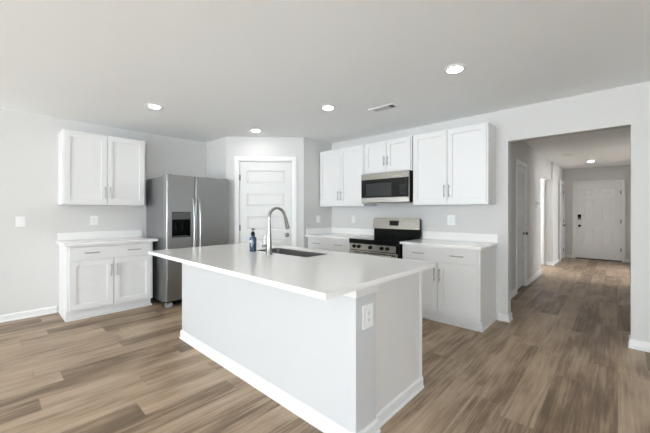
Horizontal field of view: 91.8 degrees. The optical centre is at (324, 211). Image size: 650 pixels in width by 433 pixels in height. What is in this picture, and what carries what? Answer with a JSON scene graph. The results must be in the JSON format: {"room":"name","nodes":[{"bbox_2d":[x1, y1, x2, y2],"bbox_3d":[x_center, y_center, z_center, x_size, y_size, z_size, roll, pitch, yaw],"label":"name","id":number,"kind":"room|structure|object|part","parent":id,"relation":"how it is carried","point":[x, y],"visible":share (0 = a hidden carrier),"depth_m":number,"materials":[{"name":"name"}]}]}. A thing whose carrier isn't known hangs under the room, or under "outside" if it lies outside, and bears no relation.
{"room":"kitchen","nodes":[
{"label":"kitchen","id":0,"kind":"room"},
{"bbox_2d":[0,109,205,314],"bbox_3d":[-4.516,0.040,2.936,0.120,2.483,10.390,0,0,43],"label":"wall","id":1,"kind":"structure","parent":0,"point":[29,254],"depth_m":3.92,"materials":[{"name":"grey paint"}]},
{"bbox_2d":[16,216,24,226],"bbox_3d":[-3.650,0.114,3.773,0.010,0.125,0.085,0,0,43],"label":"light switch","id":2,"kind":"object","parent":1,"relation":"attached to","point":[20,220],"visible":1,"depth_m":3.77,"materials":[{"name":"white plastic"}]},
{"bbox_2d":[0,306,56,322],"bbox_3d":[-5.670,1.239,1.592,0.020,0.085,6.610,0,0,43],"label":"baseboard","id":3,"kind":"structure","parent":1,"relation":"attached to","point":[48,310],"depth_m":3.81,"materials":[{"name":"white paint"}]},
{"bbox_2d":[90,216,97,224],"bbox_3d":[-3.157,0.114,4.303,0.010,0.125,0.088,0,0,43],"label":"wall outlet","id":4,"kind":"object","parent":1,"relation":"attached to","point":[93,219],"visible":1,"depth_m":4.30,"materials":[{"name":"white plastic"}]},
{"bbox_2d":[57,230,141,240],"bbox_3d":[-3.084,0.316,4.373,0.019,0.102,0.975,0,0,43],"label":"backsplash","id":5,"kind":"structure","parent":1,"relation":"attached to","point":[122,233],"depth_m":4.32,"materials":[{"name":"white stone"}]},
{"bbox_2d":[58,129,144,205],"bbox_3d":[-2.971,-0.549,4.241,0.364,0.918,0.914,0,0,43],"label":"upper cabinet","id":6,"kind":"object","parent":1,"relation":"attached to","point":[94,169],"visible":1,"depth_m":4.10,"materials":[{"name":"white paint"}]},
{"bbox_3d":[-3.022,-0.552,3.985,0.019,0.888,0.438,0,0,43],"label":"cabinet door","id":7,"kind":"part","parent":6,"relation":"part of","materials":[{"name":"white paint"}]},
{"bbox_3d":[-2.719,-0.552,4.310,0.019,0.888,0.438,0,0,43],"label":"cabinet door","id":8,"kind":"part","parent":6,"relation":"part of","materials":[{"name":"white paint"}]},
{"bbox_2d":[206,137,225,178],"bbox_3d":[-1.787,0.040,5.280,0.687,2.483,0.100,0,0,43],"label":"wall","id":9,"kind":"structure","parent":0,"point":[216,149],"depth_m":5.22,"materials":[{"name":"grey paint"}]},
{"bbox_2d":[226,137,303,247],"bbox_3d":[-0.956,0.040,5.082,1.230,2.483,0.100,0,0,-2],"label":"wall","id":10,"kind":"structure","parent":0,"point":[235,146],"depth_m":5.03,"materials":[{"name":"grey paint"}]},
{"bbox_2d":[234,156,296,246],"bbox_3d":[-0.951,0.198,5.055,0.996,2.168,0.154,0,0,-2],"label":"door","id":11,"kind":"structure","parent":10,"relation":"in","point":[261,183],"depth_m":5.05,"materials":[{"name":"white paint"}]},
{"bbox_2d":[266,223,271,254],"bbox_3d":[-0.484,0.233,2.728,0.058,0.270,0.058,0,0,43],"label":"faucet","id":12,"kind":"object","parent":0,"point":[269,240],"depth_m":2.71,"materials":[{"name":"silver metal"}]},
{"bbox_2d":[304,137,331,247],"bbox_3d":[-0.147,0.040,5.334,0.100,2.483,0.672,0,0,43],"label":"wall","id":13,"kind":"structure","parent":0,"point":[312,148],"depth_m":5.21,"materials":[{"name":"grey paint"}]},
{"bbox_2d":[0,0,649,169],"bbox_3d":[1.253,-1.252,2.337,9.387,0.100,17.370,0,0,43],"label":"ceiling","id":14,"kind":"structure","parent":0,"point":[217,69],"depth_m":2.50,"materials":[{"name":"white paint"}]},
{"bbox_2d":[145,103,163,108],"bbox_3d":[-1.934,-1.193,3.574,0.186,0.018,0.186,0,0,43],"label":"recessed light","id":15,"kind":"object","parent":14,"relation":"in","point":[150,105],"visible":1,"depth_m":3.54,"materials":[{"name":"white paint"}]},
{"bbox_2d":[249,129,261,131],"bbox_3d":[-1.018,-1.193,4.633,0.186,0.018,0.186,0,0,43],"label":"recessed light","id":16,"kind":"object","parent":14,"relation":"in","point":[251,130],"visible":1,"depth_m":4.60,"materials":[{"name":"white plastic"}]},
{"bbox_2d":[320,105,335,109],"bbox_3d":[0.034,-1.193,3.620,0.186,0.018,0.186,0,0,43],"label":"recessed light","id":17,"kind":"object","parent":14,"relation":"in","point":[324,107],"visible":1,"depth_m":3.59,"materials":[{"name":"white plastic"}]},
{"bbox_2d":[368,103,399,112],"bbox_3d":[0.678,-1.196,3.630,0.330,0.010,0.150,0,0,43],"label":"ceiling vent","id":18,"kind":"object","parent":14,"relation":"in","point":[392,105],"visible":1,"depth_m":3.62,"materials":[{"name":"silver metal"}]},
{"bbox_2d":[443,64,466,73],"bbox_3d":[1.093,-1.193,2.644,0.186,0.018,0.186,0,0,43],"label":"recessed light","id":19,"kind":"object","parent":14,"relation":"in","point":[455,68],"visible":1,"depth_m":2.62,"materials":[{"name":"white plastic"}]},
{"bbox_2d":[0,258,649,432],"bbox_3d":[1.253,1.331,2.337,9.387,0.100,17.370,0,0,43],"label":"floor","id":20,"kind":"structure","parent":0,"point":[564,362],"depth_m":2.48,"materials":[{"name":"brown wood"}]},
{"bbox_2d":[58,241,152,321],"bbox_3d":[-2.864,0.841,4.150,0.644,0.882,0.930,0,0,43],"label":"base cabinet","id":21,"kind":"object","parent":20,"relation":"on","point":[95,280],"visible":0.95,"depth_m":3.91,"materials":[{"name":"white paint"}]},
{"bbox_3d":[-2.811,0.868,3.801,0.019,0.572,0.431,0,0,43],"label":"cabinet door","id":22,"kind":"part","parent":21,"relation":"part of","materials":[{"name":"white paint"}]},
{"bbox_2d":[56,230,157,246],"bbox_3d":[-2.858,0.332,4.159,0.645,0.132,1.000,0,0,43],"label":"countertop","id":23,"kind":"structure","parent":21,"relation":"on","point":[68,239],"depth_m":4.20,"materials":[{"name":"white stone"}]},
{"bbox_3d":[-2.661,0.491,3.961,0.019,0.144,0.870,0,0,43],"label":"drawer","id":24,"kind":"part","parent":21,"relation":"part of","materials":[{"name":"white paint"}]},
{"bbox_3d":[-2.512,0.868,4.122,0.019,0.572,0.431,0,0,43],"label":"cabinet door","id":25,"kind":"part","parent":21,"relation":"part of","materials":[{"name":"white paint"}]},
{"bbox_2d":[146,174,228,307],"bbox_3d":[-2.059,0.384,4.772,0.879,1.795,0.920,0,0,43],"label":"refrigerator","id":26,"kind":"object","parent":20,"relation":"on","point":[182,211],"visible":0.73,"depth_m":4.43,"materials":[{"name":"grey metal"}]},
{"bbox_3d":[-2.019,0.349,4.372,0.110,1.705,0.388,0,0,43],"label":"freezer door","id":27,"kind":"part","parent":26,"relation":"part of","materials":[{"name":"silver metal"}]},
{"bbox_3d":[-2.007,0.053,4.363,0.088,0.096,0.239,0,0,43],"label":"control panel","id":28,"kind":"part","parent":26,"relation":"part of","materials":[{"name":"grey plastic"}]},
{"bbox_3d":[-1.844,0.284,4.424,0.089,0.971,0.032,0,0,43],"label":"door handle","id":29,"kind":"part","parent":26,"relation":"part of","materials":[{"name":"silver metal"}]},
{"bbox_3d":[-1.786,0.284,4.487,0.089,0.971,0.032,0,0,43],"label":"door handle","id":30,"kind":"part","parent":26,"relation":"part of","materials":[{"name":"silver metal"}]},
{"bbox_3d":[-1.703,0.349,4.711,0.110,1.705,0.526,0,0,43],"label":"fridge door","id":31,"kind":"part","parent":26,"relation":"part of","materials":[{"name":"silver metal"}]},
{"bbox_2d":[179,263,423,432],"bbox_3d":[-0.371,0.840,2.737,2.250,0.884,0.840,0,0,43],"label":"kitchen island","id":32,"kind":"object","parent":20,"relation":"on","point":[314,357],"visible":0.72,"depth_m":2.04,"materials":[{"name":"grey paint"}]},
{"bbox_3d":[-0.650,1.239,2.437,2.250,0.085,0.020,0,0,43],"label":"trim","id":33,"kind":"part","parent":32,"relation":"part of","materials":[{"name":"white paint"}]},
{"bbox_2d":[148,242,435,299],"bbox_3d":[-0.431,0.382,2.628,2.280,0.030,1.182,0,0,43],"label":"island countertop","id":34,"kind":"structure","parent":32,"relation":"on","point":[333,274],"depth_m":2.12,"materials":[{"name":"white stone"}]},
{"bbox_2d":[249,228,255,251],"bbox_3d":[-0.671,0.260,2.927,0.064,0.216,0.072,0,0,2],"label":"soap bottle","id":35,"kind":"object","parent":34,"relation":"on","point":[252,241],"visible":1,"depth_m":2.91,"materials":[{"name":"blue plastic"}]},
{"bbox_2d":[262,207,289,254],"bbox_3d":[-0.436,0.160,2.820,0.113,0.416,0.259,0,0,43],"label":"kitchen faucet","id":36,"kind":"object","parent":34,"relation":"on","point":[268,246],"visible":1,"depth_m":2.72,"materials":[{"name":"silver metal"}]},
{"bbox_2d":[257,248,326,256],"bbox_3d":[-0.317,0.475,2.894,0.714,0.212,0.282,0,0,43],"label":"sink","id":37,"kind":"object","parent":34,"relation":"in","point":[274,250],"visible":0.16,"depth_m":3.06,"materials":[{"name":"silver metal"}]},
{"bbox_3d":[-0.578,0.429,2.514,2.234,0.062,0.215,0,0,43],"label":"cap trim","id":38,"kind":"part","parent":32,"relation":"part of","materials":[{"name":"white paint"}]},
{"bbox_2d":[362,302,372,329],"bbox_3d":[0.242,0.584,1.766,0.010,0.133,0.100,0,0,43],"label":"wall outlet","id":39,"kind":"object","parent":32,"relation":"attached to","point":[367,310],"visible":1,"depth_m":1.75,"materials":[{"name":"white plastic"}]},
{"bbox_2d":[367,310,369,322],"bbox_3d":[0.244,0.584,1.764,0.003,0.068,0.034,0,0,43],"label":"socket","id":40,"kind":"object","parent":39,"relation":"attached to","point":[368,311],"depth_m":1.76,"materials":[{"name":"grey plastic"}]},
{"bbox_3d":[0.239,1.239,1.755,0.020,0.085,0.231,0,0,43],"label":"trim","id":41,"kind":"part","parent":32,"relation":"part of","materials":[{"name":"white paint"}]},
{"bbox_3d":[0.479,0.840,2.069,0.012,0.884,0.597,0,0,43],"label":"panel","id":42,"kind":"part","parent":32,"relation":"part of","materials":[{"name":"white paint"}]},
{"bbox_3d":[0.502,1.239,2.070,0.020,0.085,0.629,0,0,43],"label":"trim","id":43,"kind":"part","parent":32,"relation":"part of","materials":[{"name":"white paint"}]},
{"bbox_2d":[308,237,349,252],"bbox_3d":[0.240,0.841,4.990,0.930,0.882,0.644,0,0,43],"label":"base cabinet","id":44,"kind":"object","parent":20,"relation":"on","point":[339,245],"visible":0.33,"depth_m":4.77,"materials":[{"name":"white paint"}]},
{"bbox_2d":[305,227,373,239],"bbox_3d":[0.240,0.332,4.992,0.930,0.132,0.645,0,0,43],"label":"countertop","id":45,"kind":"structure","parent":44,"relation":"on","point":[326,232],"depth_m":5.14,"materials":[{"name":"white stone"}]},
{"bbox_2d":[349,218,421,258],"bbox_3d":[0.818,0.675,4.365,0.765,1.172,0.716,0,0,43],"label":"range","id":46,"kind":"object","parent":20,"relation":"on","point":[388,232],"visible":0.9,"depth_m":4.35,"materials":[{"name":"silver metal"}]},
{"bbox_3d":[0.594,0.556,4.125,0.663,0.025,0.058,0,0,43],"label":"oven handle","id":47,"kind":"part","parent":46,"relation":"part of","materials":[{"name":"silver metal"}]},
{"bbox_3d":[0.624,0.789,4.157,0.751,0.535,0.030,0,0,43],"label":"oven door","id":48,"kind":"part","parent":46,"relation":"part of","materials":[{"name":"silver metal"}]},
{"bbox_3d":[0.619,0.473,4.167,0.733,0.087,0.018,0,0,43],"label":"control panel","id":49,"kind":"part","parent":46,"relation":"part of","materials":[{"name":"silver metal"}]},
{"bbox_2d":[349,236,420,242],"bbox_3d":[0.833,0.377,4.382,0.765,0.023,0.641,0,0,43],"label":"cooktop","id":50,"kind":"object","parent":46,"relation":"in","point":[368,239],"depth_m":4.34,"materials":[{"name":"grey"}]},
{"bbox_2d":[403,244,495,331],"bbox_3d":[1.488,0.841,3.830,0.930,0.882,0.644,0,0,43],"label":"base cabinet","id":51,"kind":"object","parent":20,"relation":"on","point":[460,291],"visible":0.84,"depth_m":3.53,"materials":[{"name":"white paint"}]},
{"bbox_3d":[1.139,0.868,3.777,0.431,0.572,0.019,0,0,43],"label":"cabinet door","id":52,"kind":"part","parent":51,"relation":"part of","materials":[{"name":"white paint"}]},
{"bbox_3d":[1.300,0.491,3.627,0.870,0.144,0.019,0,0,43],"label":"drawer","id":53,"kind":"part","parent":51,"relation":"part of","materials":[{"name":"white paint"}]},
{"bbox_2d":[400,231,497,249],"bbox_3d":[1.493,0.332,3.827,0.945,0.132,0.645,0,0,43],"label":"countertop","id":54,"kind":"structure","parent":51,"relation":"on","point":[473,241],"depth_m":3.85,"materials":[{"name":"white stone"}]},
{"bbox_3d":[1.460,0.868,3.478,0.431,0.572,0.019,0,0,43],"label":"cabinet door","id":55,"kind":"part","parent":51,"relation":"part of","materials":[{"name":"white paint"}]},
{"bbox_2d":[332,81,649,341],"bbox_3d":[2.371,0.040,3.539,9.147,2.483,0.128,0,0,43],"label":"wall","id":56,"kind":"structure","parent":0,"point":[629,105],"depth_m":3.52,"materials":[{"name":"grey paint"}]},
{"bbox_2d":[306,227,373,234],"bbox_3d":[0.247,0.316,4.999,0.930,0.102,0.624,0,0,43],"label":"backsplash","id":57,"kind":"structure","parent":56,"relation":"attached to","point":[359,231],"depth_m":5.23,"materials":[{"name":"white stone"}]},
{"bbox_2d":[320,144,375,206],"bbox_3d":[0.338,-0.549,5.091,0.914,0.918,0.364,0,0,43],"label":"upper cabinet","id":58,"kind":"object","parent":56,"relation":"attached to","point":[341,170],"visible":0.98,"depth_m":4.95,"materials":[{"name":"white paint"}]},
{"bbox_3d":[0.082,-0.552,5.142,0.438,0.888,0.019,0,0,43],"label":"cabinet door","id":59,"kind":"part","parent":58,"relation":"part of","materials":[{"name":"white paint"}]},
{"bbox_3d":[0.407,-0.552,4.839,0.438,0.888,0.019,0,0,43],"label":"cabinet door","id":60,"kind":"part","parent":58,"relation":"part of","materials":[{"name":"white paint"}]},
{"bbox_2d":[352,215,355,222],"bbox_3d":[0.473,0.117,5.209,0.075,0.120,0.010,0,0,43],"label":"wall outlet","id":61,"kind":"object","parent":56,"relation":"attached to","point":[353,216],"visible":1,"depth_m":5.20,"materials":[{"name":"white plastic"}]},
{"bbox_2d":[365,136,412,173],"bbox_3d":[0.958,-0.780,4.514,0.762,0.457,0.364,0,0,43],"label":"upper cabinet","id":62,"kind":"object","parent":56,"relation":"attached to","point":[392,155],"visible":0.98,"depth_m":4.37,"materials":[{"name":"white paint"}]},
{"bbox_3d":[0.730,-0.783,4.539,0.362,0.427,0.019,0,0,43],"label":"cabinet door","id":63,"kind":"part","parent":62,"relation":"part of","materials":[{"name":"white paint"}]},
{"bbox_2d":[361,170,412,203],"bbox_3d":[0.947,-0.339,4.502,0.762,0.421,0.397,0,0,43],"label":"microwave","id":64,"kind":"object","parent":62,"relation":"attached to","point":[396,186],"visible":0.91,"depth_m":4.31,"materials":[{"name":"silver metal"}]},
{"bbox_3d":[0.812,-0.333,4.360,0.758,0.260,0.004,0,0,43],"label":"door glass","id":65,"kind":"part","parent":64,"relation":"part of","materials":[{"name":"black glass"}]},
{"bbox_3d":[1.000,-0.783,4.289,0.362,0.427,0.019,0,0,43],"label":"cabinet door","id":66,"kind":"part","parent":62,"relation":"part of","materials":[{"name":"white paint"}]},
{"bbox_2d":[447,215,454,224],"bbox_3d":[1.649,0.106,4.116,0.098,0.130,0.010,0,0,43],"label":"wall outlet","id":67,"kind":"object","parent":56,"relation":"attached to","point":[450,218],"visible":1,"depth_m":4.11,"materials":[{"name":"white plastic"}]},
{"bbox_2d":[413,122,495,205],"bbox_3d":[1.583,-0.549,3.933,0.914,0.918,0.364,0,0,43],"label":"upper cabinet","id":68,"kind":"object","parent":56,"relation":"attached to","point":[454,166],"visible":1,"depth_m":3.77,"materials":[{"name":"white paint"}]},
{"bbox_3d":[1.327,-0.552,3.984,0.438,0.888,0.019,0,0,43],"label":"cabinet door","id":69,"kind":"part","parent":68,"relation":"part of","materials":[{"name":"white paint"}]},
{"bbox_3d":[1.652,-0.552,3.682,0.438,0.888,0.019,0,0,43],"label":"cabinet door","id":70,"kind":"part","parent":68,"relation":"part of","materials":[{"name":"white paint"}]},
{"bbox_2d":[422,231,497,242],"bbox_3d":[1.706,0.316,4.056,0.945,0.102,0.019,0,0,43],"label":"backsplash","id":71,"kind":"structure","parent":56,"relation":"attached to","point":[475,237],"depth_m":4.01,"materials":[{"name":"white stone"}]},
{"bbox_2d":[498,313,508,322],"bbox_3d":[2.099,1.239,3.691,0.118,0.085,0.020,0,0,43],"label":"baseboard","id":72,"kind":"structure","parent":56,"relation":"attached to","point":[501,317],"depth_m":3.69,"materials":[{"name":"white paint"}]},
{"bbox_2d":[508,312,512,322],"bbox_3d":[2.185,1.239,3.712,0.020,0.085,0.168,0,0,43],"label":"baseboard","id":73,"kind":"structure","parent":56,"relation":"attached to","point":[510,313],"depth_m":3.71,"materials":[{"name":"white paint"}]},
{"bbox_2d":[628,339,649,351],"bbox_3d":[4.268,1.239,1.674,3.829,0.085,0.020,0,0,43],"label":"baseboard","id":74,"kind":"structure","parent":56,"relation":"attached to","point":[633,344],"depth_m":2.92,"materials":[{"name":"white paint"}]},
{"bbox_2d":[511,141,562,290],"bbox_3d":[4.354,0.040,6.466,0.158,2.483,6.860,0,0,43],"label":"wall","id":75,"kind":"structure","parent":0,"point":[538,166],"depth_m":5.99,"materials":[{"name":"grey paint"}]},
{"bbox_2d":[511,288,516,297],"bbox_3d":[2.533,1.239,4.431,0.020,0.085,1.400,0,0,43],"label":"baseboard","id":76,"kind":"structure","parent":75,"relation":"attached to","point":[514,292],"depth_m":4.80,"materials":[{"name":"white paint"}]},
{"bbox_2d":[516,158,527,292],"bbox_3d":[3.247,0.220,5.249,0.154,2.123,0.776,0,0,43],"label":"door","id":77,"kind":"structure","parent":75,"relation":"in","point":[521,167],"depth_m":5.32,"materials":[{"name":"white paint"}]},
{"bbox_2d":[527,270,541,284],"bbox_3d":[4.017,1.239,6.028,0.020,0.085,1.420,0,0,43],"label":"baseboard","id":78,"kind":"structure","parent":75,"relation":"attached to","point":[532,278],"depth_m":5.94,"materials":[{"name":"white paint"}]},
{"bbox_2d":[559,180,565,260],"bbox_3d":[6.405,0.223,8.546,0.154,2.118,0.896,0,0,43],"label":"door","id":79,"kind":"structure","parent":75,"relation":"in","point":[562,224],"depth_m":8.65,"materials":[{"name":"white paint"}]},
{"bbox_2d":[544,162,552,264],"bbox_3d":[4.725,0.040,8.265,2.065,2.483,0.100,0,0,43],"label":"wall","id":80,"kind":"structure","parent":0,"point":[548,184],"depth_m":7.58,"materials":[{"name":"grey paint"}]},
{"bbox_2d":[541,178,543,264],"bbox_3d":[4.981,0.223,7.949,0.936,2.118,0.154,0,0,43],"label":"door","id":81,"kind":"structure","parent":80,"relation":"in","point":[542,180],"depth_m":7.63,"materials":[{"name":"white paint"}]},
{"bbox_2d":[563,165,629,259],"bbox_3d":[7.321,0.040,8.473,1.695,2.483,0.120,0,0,43],"label":"wall","id":82,"kind":"structure","parent":0,"point":[621,171],"depth_m":8.52,"materials":[{"name":"grey paint"}]},
{"bbox_2d":[572,179,625,261],"bbox_3d":[7.291,0.220,8.409,1.071,2.123,0.154,0,0,43],"label":"door","id":83,"kind":"structure","parent":82,"relation":"in","point":[598,210],"depth_m":8.40,"materials":[{"name":"white paint"}]}
]}

